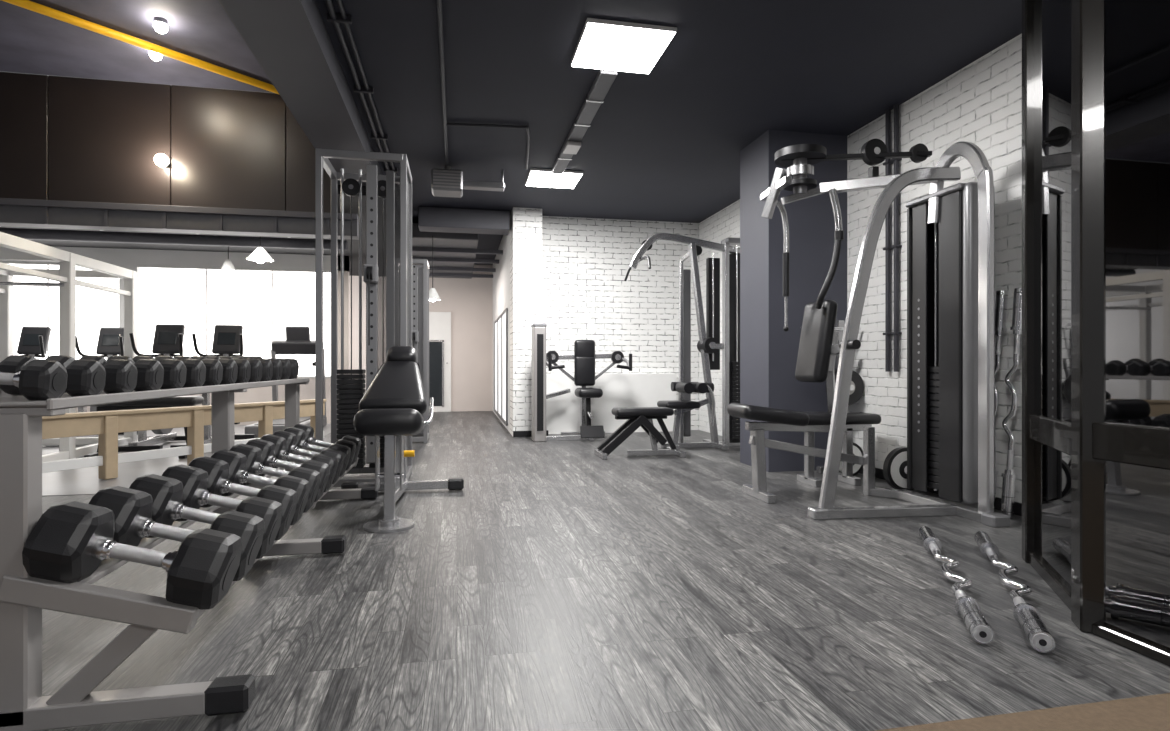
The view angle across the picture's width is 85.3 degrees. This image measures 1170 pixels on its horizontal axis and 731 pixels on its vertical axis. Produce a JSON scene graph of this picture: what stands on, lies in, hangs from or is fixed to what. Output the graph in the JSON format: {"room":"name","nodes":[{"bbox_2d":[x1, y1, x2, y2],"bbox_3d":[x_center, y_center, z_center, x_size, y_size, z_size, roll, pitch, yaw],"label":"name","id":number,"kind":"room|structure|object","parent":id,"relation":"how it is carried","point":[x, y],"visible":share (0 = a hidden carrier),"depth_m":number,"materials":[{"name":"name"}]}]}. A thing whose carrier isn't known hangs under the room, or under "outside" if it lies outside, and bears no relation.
{"room":"gym","nodes":[
{"label":"gym","id":0,"kind":"room"},
{"bbox_2d":[0,0,272,92],"bbox_3d":[-4.904,-2.800,1.001,6.780,0.100,9.900,0,0,-11],"label":"ceiling","id":1,"kind":"structure","parent":0,"point":[31,42],"depth_m":5.41,"materials":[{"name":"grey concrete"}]},
{"bbox_2d":[1,0,278,93],"bbox_3d":[-3.974,-2.710,5.039,0.068,0.068,4.219,0,0,38],"label":"ceiling pipe","id":2,"kind":"object","parent":1,"relation":"attached to","point":[27,4],"visible":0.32,"depth_m":5.30,"materials":[{"name":"metal"}]},
{"bbox_2d":[149,51,161,60],"bbox_3d":[-3.721,-2.699,5.503,0.096,0.103,0.096,0,0,-11],"label":"ceiling spotlight","id":3,"kind":"object","parent":1,"relation":"attached to","point":[155,56],"visible":0.59,"depth_m":5.48,"materials":[{"name":"white"}]},
{"bbox_2d":[154,17,167,33],"bbox_3d":[-3.375,-2.699,5.053,0.096,0.103,0.096,0,0,-11],"label":"ceiling spotlight","id":4,"kind":"object","parent":1,"relation":"attached to","point":[160,24],"visible":1,"depth_m":5.02,"materials":[{"name":"white"}]},
{"bbox_2d":[0,72,330,212],"bbox_3d":[-5.896,-2.150,5.922,6.780,1.200,0.140,0,0,-11],"label":"wall","id":5,"kind":"structure","parent":0,"point":[62,138],"depth_m":6.18,"materials":[{"name":"brown wood"}]},
{"bbox_2d":[154,154,170,167],"bbox_3d":[-4.071,-1.970,6.126,0.120,0.120,0.180,0,0,-11],"label":"wall spotlight","id":6,"kind":"object","parent":5,"relation":"attached to","point":[161,160],"visible":1,"depth_m":6.06,"materials":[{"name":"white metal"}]},
{"bbox_2d":[0,246,348,424],"bbox_3d":[-6.962,-0.425,9.869,6.250,2.750,0.100,0,0,-11],"label":"wall","id":7,"kind":"structure","parent":0,"point":[129,259],"depth_m":10.13,"materials":[{"name":"white paint"}]},
{"bbox_2d":[1,262,118,359],"bbox_3d":[-8.601,-0.670,9.523,2.924,1.760,0.070,0,0,-11],"label":"window","id":8,"kind":"structure","parent":7,"relation":"in","point":[33,306],"depth_m":9.64,"materials":[{"name":"white glass"}]},
{"bbox_2d":[137,265,330,377],"bbox_3d":[-5.513,-0.670,10.146,2.924,1.760,0.070,0,0,-11],"label":"window","id":9,"kind":"structure","parent":7,"relation":"in","point":[264,302],"depth_m":10.14,"materials":[{"name":"white glass"}]},
{"bbox_2d":[0,198,358,239],"bbox_3d":[-5.783,-1.440,5.914,7.000,0.220,0.240,0,0,-11],"label":"lintel beam","id":10,"kind":"structure","parent":0,"point":[33,213],"depth_m":6.18,"materials":[{"name":"metal"}]},
{"bbox_2d":[42,423,330,495],"bbox_3d":[-6.389,0.948,7.026,6.250,0.004,5.700,0,0,-11],"label":"floor","id":11,"kind":"structure","parent":0,"point":[81,481],"depth_m":5.56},
{"bbox_2d":[17,327,50,358],"bbox_3d":[-7.102,0.213,7.902,0.560,1.444,1.070,0,0,-11],"label":"exercise bike","id":12,"kind":"object","parent":11,"relation":"on","point":[33,341],"visible":0.36,"depth_m":8.23,"materials":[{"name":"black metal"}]},
{"bbox_2d":[0,232,136,461],"bbox_3d":[-5.805,-0.092,6.226,1.380,2.076,2.600,0,0,-11],"label":"power rack","id":13,"kind":"object","parent":11,"relation":"on","point":[66,275],"visible":0.73,"depth_m":6.47,"materials":[{"name":"white metal"}]},
{"bbox_2d":[76,327,137,436],"bbox_3d":[-6.219,0.213,8.080,0.560,1.444,1.070,0,0,-11],"label":"exercise bike","id":14,"kind":"object","parent":11,"relation":"on","point":[110,343],"visible":0.3,"depth_m":8.39,"materials":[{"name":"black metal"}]},
{"bbox_2d":[84,396,203,458],"bbox_3d":[-4.540,0.633,6.583,1.000,0.620,0.500,0,0,-11],"label":"bench","id":15,"kind":"object","parent":11,"relation":"on","point":[179,401],"visible":0.38,"depth_m":6.50,"materials":[{"name":"black leather"}]},
{"bbox_2d":[118,324,185,451],"bbox_3d":[-5.022,0.213,7.404,0.560,1.444,1.070,0,0,-11],"label":"exercise bike","id":16,"kind":"object","parent":11,"relation":"on","point":[168,338],"visible":0.44,"depth_m":7.69,"materials":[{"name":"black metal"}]},
{"bbox_2d":[42,399,326,479],"bbox_3d":[-3.647,0.661,5.947,0.120,0.560,2.921,0,0,27],"label":"rail","id":17,"kind":"object","parent":11,"relation":"on","point":[107,425],"visible":0.51,"depth_m":5.51,"materials":[{"name":"brown wood"}]},
{"bbox_2d":[170,325,255,447],"bbox_3d":[-4.375,0.213,7.534,0.560,1.444,1.070,0,0,-11],"label":"exercise bike","id":18,"kind":"object","parent":11,"relation":"on","point":[227,339],"visible":0.37,"depth_m":7.85,"materials":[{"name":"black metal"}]},
{"bbox_2d":[245,326,326,437],"bbox_3d":[-4.246,0.175,9.121,0.740,1.539,1.600,0,0,-11],"label":"treadmill","id":19,"kind":"object","parent":11,"relation":"on","point":[297,341],"visible":0.4,"depth_m":9.55,"materials":[{"name":"black plastic"}]},
{"bbox_2d":[5,185,413,276],"bbox_3d":[-6.344,-1.850,9.203,7.200,0.100,6.450,0,0,-11],"label":"ceiling","id":20,"kind":"structure","parent":0,"point":[347,199],"depth_m":9.52,"materials":[{"name":"black paint"}]},
{"bbox_2d":[0,226,347,249],"bbox_3d":[-6.038,-1.672,7.690,6.200,0.257,1.276,0,0,-11],"label":"duct","id":21,"kind":"object","parent":20,"relation":"attached to","point":[26,233],"visible":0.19,"depth_m":8.32,"materials":[{"name":"metal"}]},
{"bbox_2d":[221,246,235,271],"bbox_3d":[-5.250,-1.590,9.347,0.198,0.420,0.198,0,0,-11],"label":"pendant lamp","id":22,"kind":"object","parent":20,"relation":"hanging from","point":[227,266],"visible":0.96,"depth_m":9.31,"materials":[{"name":"white paint"}]},
{"bbox_2d":[246,236,273,262],"bbox_3d":[-4.209,-1.563,8.230,0.316,0.474,0.316,0,0,-11],"label":"pendant lamp","id":23,"kind":"object","parent":20,"relation":"hanging from","point":[259,254],"visible":0.9,"depth_m":8.18,"materials":[{"name":"white paint"}]},
{"bbox_2d":[218,0,399,227],"bbox_3d":[-1.731,-2.375,3.477,0.420,0.950,13.500,0,0,-11],"label":"ceiling beam","id":24,"kind":"structure","parent":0,"point":[290,40],"depth_m":4.10,"materials":[{"name":"grey paint"}]},
{"bbox_2d":[349,265,492,411],"bbox_3d":[-3.721,-0.575,12.970,3.830,3.050,0.100,0,0,-11],"label":"wall","id":25,"kind":"structure","parent":0,"point":[469,302],"depth_m":13.17,"materials":[{"name":"white paint"}]},
{"bbox_2d":[429,312,450,411],"bbox_3d":[-3.078,-0.075,12.991,0.660,2.050,0.105,0,0,-11],"label":"door","id":26,"kind":"structure","parent":25,"relation":"in","point":[439,322],"depth_m":13.00,"materials":[{"name":"white paint"}]},
{"bbox_2d":[493,230,509,431],"bbox_3d":[-1.444,-0.575,11.109,0.100,3.050,4.450,0,0,-11],"label":"wall","id":27,"kind":"structure","parent":0,"point":[501,277],"depth_m":10.17,"materials":[{"name":"white paint"}]},
{"bbox_2d":[494,308,507,425],"bbox_3d":[-1.433,0.020,10.728,0.030,1.720,3.060,0,0,-11],"label":"window","id":28,"kind":"structure","parent":27,"relation":"in","point":[501,323],"depth_m":10.21,"materials":[{"name":"white glass"}]},
{"bbox_2d":[510,207,541,435],"bbox_3d":[-0.812,-0.575,8.711,0.390,3.050,0.500,0,0,-11],"label":"pilaster","id":29,"kind":"object","parent":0,"point":[525,223],"depth_m":8.46,"materials":[{"name":"white brick"}]},
{"bbox_2d":[513,430,547,436],"bbox_3d":[-0.722,0.910,8.467,0.470,0.080,0.015,0,0,-11],"label":"baseboard","id":30,"kind":"structure","parent":29,"relation":"attached to","point":[515,433],"depth_m":8.44,"materials":[{"name":"black metal"}]},
{"bbox_2d":[42,411,1169,730],"bbox_3d":[-3.685,1.000,7.145,11.600,0.100,12.535,0,0,-11],"label":"floor","id":31,"kind":"structure","parent":0,"point":[564,587],"depth_m":2.38,"materials":[{"name":"grey wood"}]},
{"bbox_2d":[0,378,377,730],"bbox_3d":[-1.577,0.495,3.056,0.775,0.890,2.905,0,0,-11],"label":"dumbbell rack","id":32,"kind":"object","parent":31,"relation":"on","point":[23,597],"visible":0.6,"depth_m":1.66,"materials":[{"name":"grey metal"}]},
{"bbox_2d":[0,359,67,400],"bbox_3d":[-1.534,0.036,1.690,0.235,0.115,0.108,4,-1,-11],"label":"dumbbell","id":33,"kind":"object","parent":32,"relation":"on","point":[39,379],"depth_m":1.68,"materials":[{"name":"black rubber"}]},
{"bbox_2d":[0,355,105,396],"bbox_3d":[-1.572,0.035,1.876,0.240,0.117,0.110,4,-1,-11],"label":"dumbbell","id":34,"kind":"object","parent":32,"relation":"on","point":[86,377],"depth_m":1.85,"materials":[{"name":"black rubber"}]},
{"bbox_2d":[45,355,137,393],"bbox_3d":[-1.609,0.033,2.063,0.245,0.120,0.113,4,-1,-11],"label":"dumbbell","id":35,"kind":"object","parent":32,"relation":"on","point":[121,374],"depth_m":2.04,"materials":[{"name":"black rubber"}]},
{"bbox_2d":[80,355,163,391],"bbox_3d":[-1.647,0.032,2.249,0.250,0.122,0.115,4,-1,-11],"label":"dumbbell","id":36,"kind":"object","parent":32,"relation":"on","point":[150,375],"depth_m":2.23,"materials":[{"name":"black rubber"}]},
{"bbox_2d":[22,501,241,609],"bbox_3d":[-1.217,0.518,1.734,0.476,0.210,0.197,16,25,-11],"label":"dumbbell","id":37,"kind":"object","parent":32,"relation":"on","point":[70,540],"depth_m":1.68,"materials":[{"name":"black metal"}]},
{"bbox_2d":[107,355,186,388],"bbox_3d":[-1.684,0.031,2.435,0.255,0.125,0.117,4,-1,-11],"label":"dumbbell","id":38,"kind":"object","parent":32,"relation":"on","point":[175,371],"depth_m":2.42,"materials":[{"name":"black rubber"}]},
{"bbox_2d":[133,355,205,387],"bbox_3d":[-1.722,0.030,2.621,0.260,0.127,0.120,4,-1,-11],"label":"dumbbell","id":39,"kind":"object","parent":32,"relation":"on","point":[196,369],"depth_m":2.60,"materials":[{"name":"black rubber"}]},
{"bbox_2d":[89,486,264,580],"bbox_3d":[-1.261,0.518,1.955,0.472,0.208,0.196,16,25,-11],"label":"dumbbell","id":40,"kind":"object","parent":32,"relation":"on","point":[131,508],"depth_m":1.93,"materials":[{"name":"black rubber"}]},
{"bbox_2d":[155,356,222,385],"bbox_3d":[-1.759,0.029,2.808,0.265,0.130,0.122,4,-1,-11],"label":"dumbbell","id":41,"kind":"object","parent":32,"relation":"on","point":[214,368],"depth_m":2.79,"materials":[{"name":"black rubber"}]},
{"bbox_2d":[173,356,237,384],"bbox_3d":[-1.797,0.028,2.994,0.270,0.132,0.124,4,-1,-11],"label":"dumbbell","id":42,"kind":"object","parent":32,"relation":"on","point":[230,368],"depth_m":2.97,"materials":[{"name":"black rubber"}]},
{"bbox_2d":[129,474,282,558],"bbox_3d":[-1.306,0.518,2.177,0.468,0.206,0.194,16,26,-11],"label":"dumbbell","id":43,"kind":"object","parent":32,"relation":"on","point":[166,492],"depth_m":2.15,"materials":[{"name":"black rubber"}]},
{"bbox_2d":[191,356,250,383],"bbox_3d":[-1.835,0.027,3.180,0.275,0.134,0.126,4,-1,-11],"label":"dumbbell","id":44,"kind":"object","parent":32,"relation":"on","point":[244,367],"depth_m":3.16,"materials":[{"name":"black rubber"}]},
{"bbox_2d":[162,464,297,540],"bbox_3d":[-1.351,0.518,2.398,0.464,0.205,0.193,16,25,-11],"label":"dumbbell","id":45,"kind":"object","parent":32,"relation":"on","point":[194,480],"depth_m":2.37,"materials":[{"name":"black rubber"}]},
{"bbox_2d":[205,356,262,381],"bbox_3d":[-1.872,0.025,3.366,0.280,0.137,0.129,4,-1,-11],"label":"dumbbell","id":46,"kind":"object","parent":32,"relation":"on","point":[256,365],"depth_m":3.35,"materials":[{"name":"black rubber"}]},
{"bbox_2d":[218,356,272,380],"bbox_3d":[-1.910,0.024,3.553,0.285,0.139,0.131,4,-1,-11],"label":"dumbbell","id":47,"kind":"object","parent":32,"relation":"on","point":[267,373],"depth_m":3.53,"materials":[{"name":"black rubber"}]},
{"bbox_2d":[188,456,309,524],"bbox_3d":[-1.395,0.518,2.620,0.460,0.203,0.191,16,24,-11],"label":"dumbbell","id":48,"kind":"object","parent":32,"relation":"on","point":[217,470],"depth_m":2.59,"materials":[{"name":"black rubber"}]},
{"bbox_2d":[230,356,282,380],"bbox_3d":[-1.947,0.023,3.739,0.290,0.142,0.133,4,-1,-11],"label":"dumbbell","id":49,"kind":"object","parent":32,"relation":"on","point":[277,365],"depth_m":3.72,"materials":[{"name":"black rubber"}]},
{"bbox_2d":[211,449,320,512],"bbox_3d":[-1.440,0.518,2.842,0.456,0.201,0.189,16,26,-11],"label":"dumbbell","id":50,"kind":"object","parent":32,"relation":"on","point":[237,461],"depth_m":2.81,"materials":[{"name":"black rubber"}]},
{"bbox_2d":[241,356,290,379],"bbox_3d":[-1.985,0.022,3.925,0.295,0.144,0.136,4,-1,-11],"label":"dumbbell","id":51,"kind":"object","parent":32,"relation":"on","point":[286,372],"depth_m":3.91,"materials":[{"name":"black rubber"}]},
{"bbox_2d":[251,356,298,378],"bbox_3d":[-2.022,0.021,4.111,0.300,0.147,0.138,4,-1,-11],"label":"dumbbell","id":52,"kind":"object","parent":32,"relation":"on","point":[294,363],"depth_m":4.09,"materials":[{"name":"black rubber"}]},
{"bbox_2d":[230,443,329,501],"bbox_3d":[-1.485,0.518,3.063,0.452,0.199,0.188,16,29,-11],"label":"dumbbell","id":53,"kind":"object","parent":32,"relation":"on","point":[254,466],"depth_m":3.04,"materials":[{"name":"black rubber"}]},
{"bbox_2d":[246,438,337,491],"bbox_3d":[-1.529,0.518,3.285,0.448,0.198,0.186,16,29,-11],"label":"dumbbell","id":54,"kind":"object","parent":32,"relation":"on","point":[268,459],"depth_m":3.26,"materials":[{"name":"black rubber"}]},
{"bbox_2d":[260,434,344,483],"bbox_3d":[-1.574,0.518,3.506,0.444,0.196,0.184,16,28,-11],"label":"dumbbell","id":55,"kind":"object","parent":32,"relation":"on","point":[280,443],"depth_m":3.48,"materials":[{"name":"black rubber"}]},
{"bbox_2d":[272,430,350,476],"bbox_3d":[-1.619,0.518,3.728,0.440,0.194,0.183,16,25,-11],"label":"dumbbell","id":56,"kind":"object","parent":32,"relation":"on","point":[291,439],"depth_m":3.70,"materials":[{"name":"black rubber"}]},
{"bbox_2d":[283,427,355,469],"bbox_3d":[-1.663,0.518,3.949,0.436,0.192,0.181,16,27,-11],"label":"dumbbell","id":57,"kind":"object","parent":32,"relation":"on","point":[301,443],"depth_m":3.93,"materials":[{"name":"black rubber"}]},
{"bbox_2d":[294,424,360,464],"bbox_3d":[-1.708,0.518,4.171,0.432,0.191,0.179,16,26,-11],"label":"dumbbell","id":58,"kind":"object","parent":32,"relation":"on","point":[309,430],"depth_m":4.15,"materials":[{"name":"black rubber"}]},
{"bbox_2d":[315,148,411,486],"bbox_3d":[-1.768,-0.350,5.127,0.670,2.600,0.800,0,0,-11],"label":"cable machine","id":59,"kind":"object","parent":31,"relation":"on","point":[347,385],"visible":0.62,"depth_m":5.08,"materials":[{"name":"silver metal"}]},
{"bbox_2d":[341,346,463,532],"bbox_3d":[-1.244,0.405,4.196,0.880,1.090,1.228,0,0,-11],"label":"bench","id":60,"kind":"object","parent":31,"relation":"on","point":[393,404],"visible":0.98,"depth_m":3.90,"materials":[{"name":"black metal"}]},
{"bbox_2d":[395,258,428,442],"bbox_3d":[-2.155,-0.176,7.905,0.390,2.252,0.700,0,0,-11],"label":"tower","id":61,"kind":"object","parent":31,"relation":"on","point":[420,273],"visible":0.37,"depth_m":7.75,"materials":[{"name":"silver metal"}]},
{"bbox_2d":[531,323,631,441],"bbox_3d":[-0.052,0.212,8.227,1.299,1.475,0.671,0,0,-11],"label":"machine","id":62,"kind":"object","parent":31,"relation":"on","point":[584,356],"visible":1,"depth_m":8.01,"materials":[{"name":"silver metal"}]},
{"bbox_2d":[594,407,685,459],"bbox_3d":[0.567,0.698,6.663,0.875,0.505,0.440,0,0,-11],"label":"bench","id":63,"kind":"object","parent":31,"relation":"on","point":[637,417],"visible":1,"depth_m":6.58,"materials":[{"name":"black leather"}]},
{"bbox_2d":[624,233,739,449],"bbox_3d":[1.258,-0.283,7.343,1.541,2.466,1.020,0,0,-11],"label":"machine","id":64,"kind":"object","parent":31,"relation":"on","point":[709,345],"visible":0.85,"depth_m":7.37,"materials":[{"name":"silver metal"}]},
{"bbox_2d":[801,320,863,473],"bbox_3d":[2.139,0.275,5.572,0.595,1.350,0.280,0,0,-11],"label":"tree","id":65,"kind":"object","parent":31,"relation":"on","point":[857,385],"visible":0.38,"depth_m":5.54,"materials":[{"name":"silver metal"}]},
{"bbox_2d":[797,412,880,487],"bbox_3d":[2.028,0.670,5.122,0.660,0.560,0.280,0,0,-11],"label":"weight bench","id":66,"kind":"object","parent":31,"relation":"on","point":[854,421],"visible":0.54,"depth_m":5.06,"materials":[{"name":"grey metal"}]},
{"bbox_2d":[839,443,862,475],"bbox_3d":[2.243,0.800,5.423,0.300,0.300,0.065,0,0,-11],"label":"weight plate","id":67,"kind":"object","parent":31,"relation":"on","point":[857,450],"visible":0.2,"depth_m":5.42,"materials":[{"name":"grey metal"}]},
{"bbox_2d":[727,139,1009,527],"bbox_3d":[1.806,-0.290,4.307,1.627,2.490,0.953,0,0,10],"label":"machine","id":68,"kind":"object","parent":31,"relation":"on","point":[951,229],"visible":1,"depth_m":4.15,"materials":[{"name":"silver metal"}]},
{"bbox_2d":[883,447,913,490],"bbox_3d":[2.423,0.785,4.806,0.330,0.330,0.065,0,0,-11],"label":"weight plate","id":69,"kind":"object","parent":31,"relation":"on","point":[895,463],"visible":0.62,"depth_m":4.77,"materials":[{"name":"black rubber"}]},
{"bbox_2d":[918,526,993,643],"bbox_3d":[1.612,0.908,2.796,0.112,0.082,1.412,0,0,21],"label":"bar","id":70,"kind":"object","parent":31,"relation":"on","point":[968,608],"visible":1,"depth_m":2.46,"materials":[{"name":"silver metal"}]},
{"bbox_2d":[994,290,1007,511],"bbox_3d":[2.648,0.228,4.120,0.166,1.430,0.112,0,0,-11],"label":"bar","id":71,"kind":"object","parent":31,"relation":"on","point":[1001,296],"visible":0.52,"depth_m":4.09,"materials":[{"name":"silver metal"}]},
{"bbox_2d":[1001,288,1021,516],"bbox_3d":[2.676,0.228,3.982,0.166,1.430,0.112,0,0,-11],"label":"bar","id":72,"kind":"object","parent":31,"relation":"on","point":[1009,477],"visible":0.92,"depth_m":3.95,"materials":[{"name":"silver metal"}]},
{"bbox_2d":[974,531,1054,652],"bbox_3d":[1.812,0.908,2.713,0.112,0.082,1.412,0,0,25],"label":"bar","id":73,"kind":"object","parent":31,"relation":"on","point":[1027,615],"visible":1,"depth_m":2.39,"materials":[{"name":"silver metal"}]},
{"bbox_2d":[542,216,698,429],"bbox_3d":[0.447,-0.575,9.169,2.700,3.050,0.100,0,0,-11],"label":"wall","id":74,"kind":"structure","parent":0,"point":[586,295],"depth_m":9.12,"materials":[{"name":"white brick"}]},
{"bbox_2d":[546,374,675,433],"bbox_3d":[0.372,0.535,9.037,1.900,0.830,0.130,0,0,-11],"label":"wall panel","id":75,"kind":"object","parent":74,"relation":"attached to","point":[563,412],"visible":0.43,"depth_m":8.96,"materials":[{"name":"paint"}]},
{"bbox_2d":[315,0,1021,264],"bbox_3d":[0.335,-2.150,5.423,4.400,0.100,16.500,0,0,-11],"label":"ceiling","id":76,"kind":"structure","parent":0,"point":[665,144],"depth_m":4.68,"materials":[{"name":"black paint"}]},
{"bbox_2d":[325,0,529,202],"bbox_3d":[-0.705,-2.077,3.428,1.493,0.044,11.000,0,0,-11],"label":"conduit","id":77,"kind":"object","parent":76,"relation":"attached to","point":[332,16],"depth_m":4.69,"materials":[{"name":"black metal"}]},
{"bbox_2d":[429,236,440,301],"bbox_3d":[-2.112,-1.343,8.806,0.217,0.914,0.217,0,0,-11],"label":"pendant lamp","id":78,"kind":"object","parent":76,"relation":"hanging from","point":[433,296],"visible":0.98,"depth_m":8.78,"materials":[{"name":"white paint"}]},
{"bbox_2d":[412,206,509,278],"bbox_3d":[-2.203,-1.910,10.726,1.480,0.360,4.700,0,0,-11],"label":"ceiling beams","id":79,"kind":"structure","parent":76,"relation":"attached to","point":[454,231],"depth_m":9.01,"materials":[{"name":"metal"}]},
{"bbox_2d":[431,165,504,197],"bbox_3d":[-1.235,-1.955,6.734,0.760,0.290,0.310,0,0,-11],"label":"air vent","id":80,"kind":"object","parent":76,"relation":"hanging from","point":[446,182],"depth_m":6.58,"materials":[{"name":"grey metal"}]},
{"bbox_2d":[525,168,582,188],"bbox_3d":[-0.353,-2.083,7.090,0.570,0.033,0.580,0,0,-11],"label":"led panel","id":81,"kind":"object","parent":76,"relation":"in","point":[536,177],"depth_m":7.02,"materials":[{"name":"white plastic"}]},
{"bbox_2d":[552,69,617,173],"bbox_3d":[-0.063,-2.054,5.628,0.140,0.088,2.380,0,0,-11],"label":"cable tray","id":82,"kind":"object","parent":76,"relation":"attached to","point":[604,79],"depth_m":5.25,"materials":[{"name":"grey metal"}]},
{"bbox_2d":[571,18,676,73],"bbox_3d":[0.236,-2.083,4.169,0.570,0.033,0.580,0,0,-11],"label":"led panel","id":83,"kind":"object","parent":76,"relation":"attached to","point":[603,44],"depth_m":4.10,"materials":[{"name":"white plastic"}]},
{"bbox_2d":[740,130,846,471],"bbox_3d":[1.960,-0.575,6.016,0.780,3.050,0.580,0,0,-11],"label":"pillar","id":84,"kind":"structure","parent":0,"point":[768,353],"depth_m":5.75,"materials":[{"name":"paint"}]},
{"bbox_2d":[699,33,1021,502],"bbox_3d":[2.892,-0.575,3.618,0.100,3.050,11.950,0,0,-11],"label":"wall","id":85,"kind":"structure","parent":0,"point":[980,103],"depth_m":4.85,"materials":[{"name":"white brick"}]},
{"bbox_2d":[883,104,901,371],"bbox_3d":[2.499,-1.025,5.166,0.060,2.150,0.160,0,0,-11],"label":"conduit pipes","id":86,"kind":"object","parent":85,"relation":"attached to","point":[888,162],"visible":0.97,"depth_m":5.19,"materials":[{"name":"metal"}]},
{"bbox_2d":[859,467,1021,515],"bbox_3d":[2.651,0.910,4.523,0.015,0.080,2.620,0,0,-11],"label":"baseboard","id":87,"kind":"structure","parent":85,"relation":"attached to","point":[878,472],"depth_m":4.18,"materials":[{"name":"black wood"}]},
{"bbox_2d":[875,693,1169,730],"bbox_3d":[-2.005,0.998,-1.187,11.600,0.104,4.465,0,0,-11],"label":"floor","id":88,"kind":"structure","parent":0,"point":[1151,712],"depth_m":1.70,"materials":[{"name":"beige wood"}]},
{"bbox_2d":[1022,0,1169,665],"bbox_3d":[1.965,-0.540,2.031,0.419,2.980,2.189,0,0,2],"label":"mirror","id":89,"kind":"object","parent":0,"point":[1096,73],"depth_m":2.24,"materials":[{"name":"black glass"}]}
]}

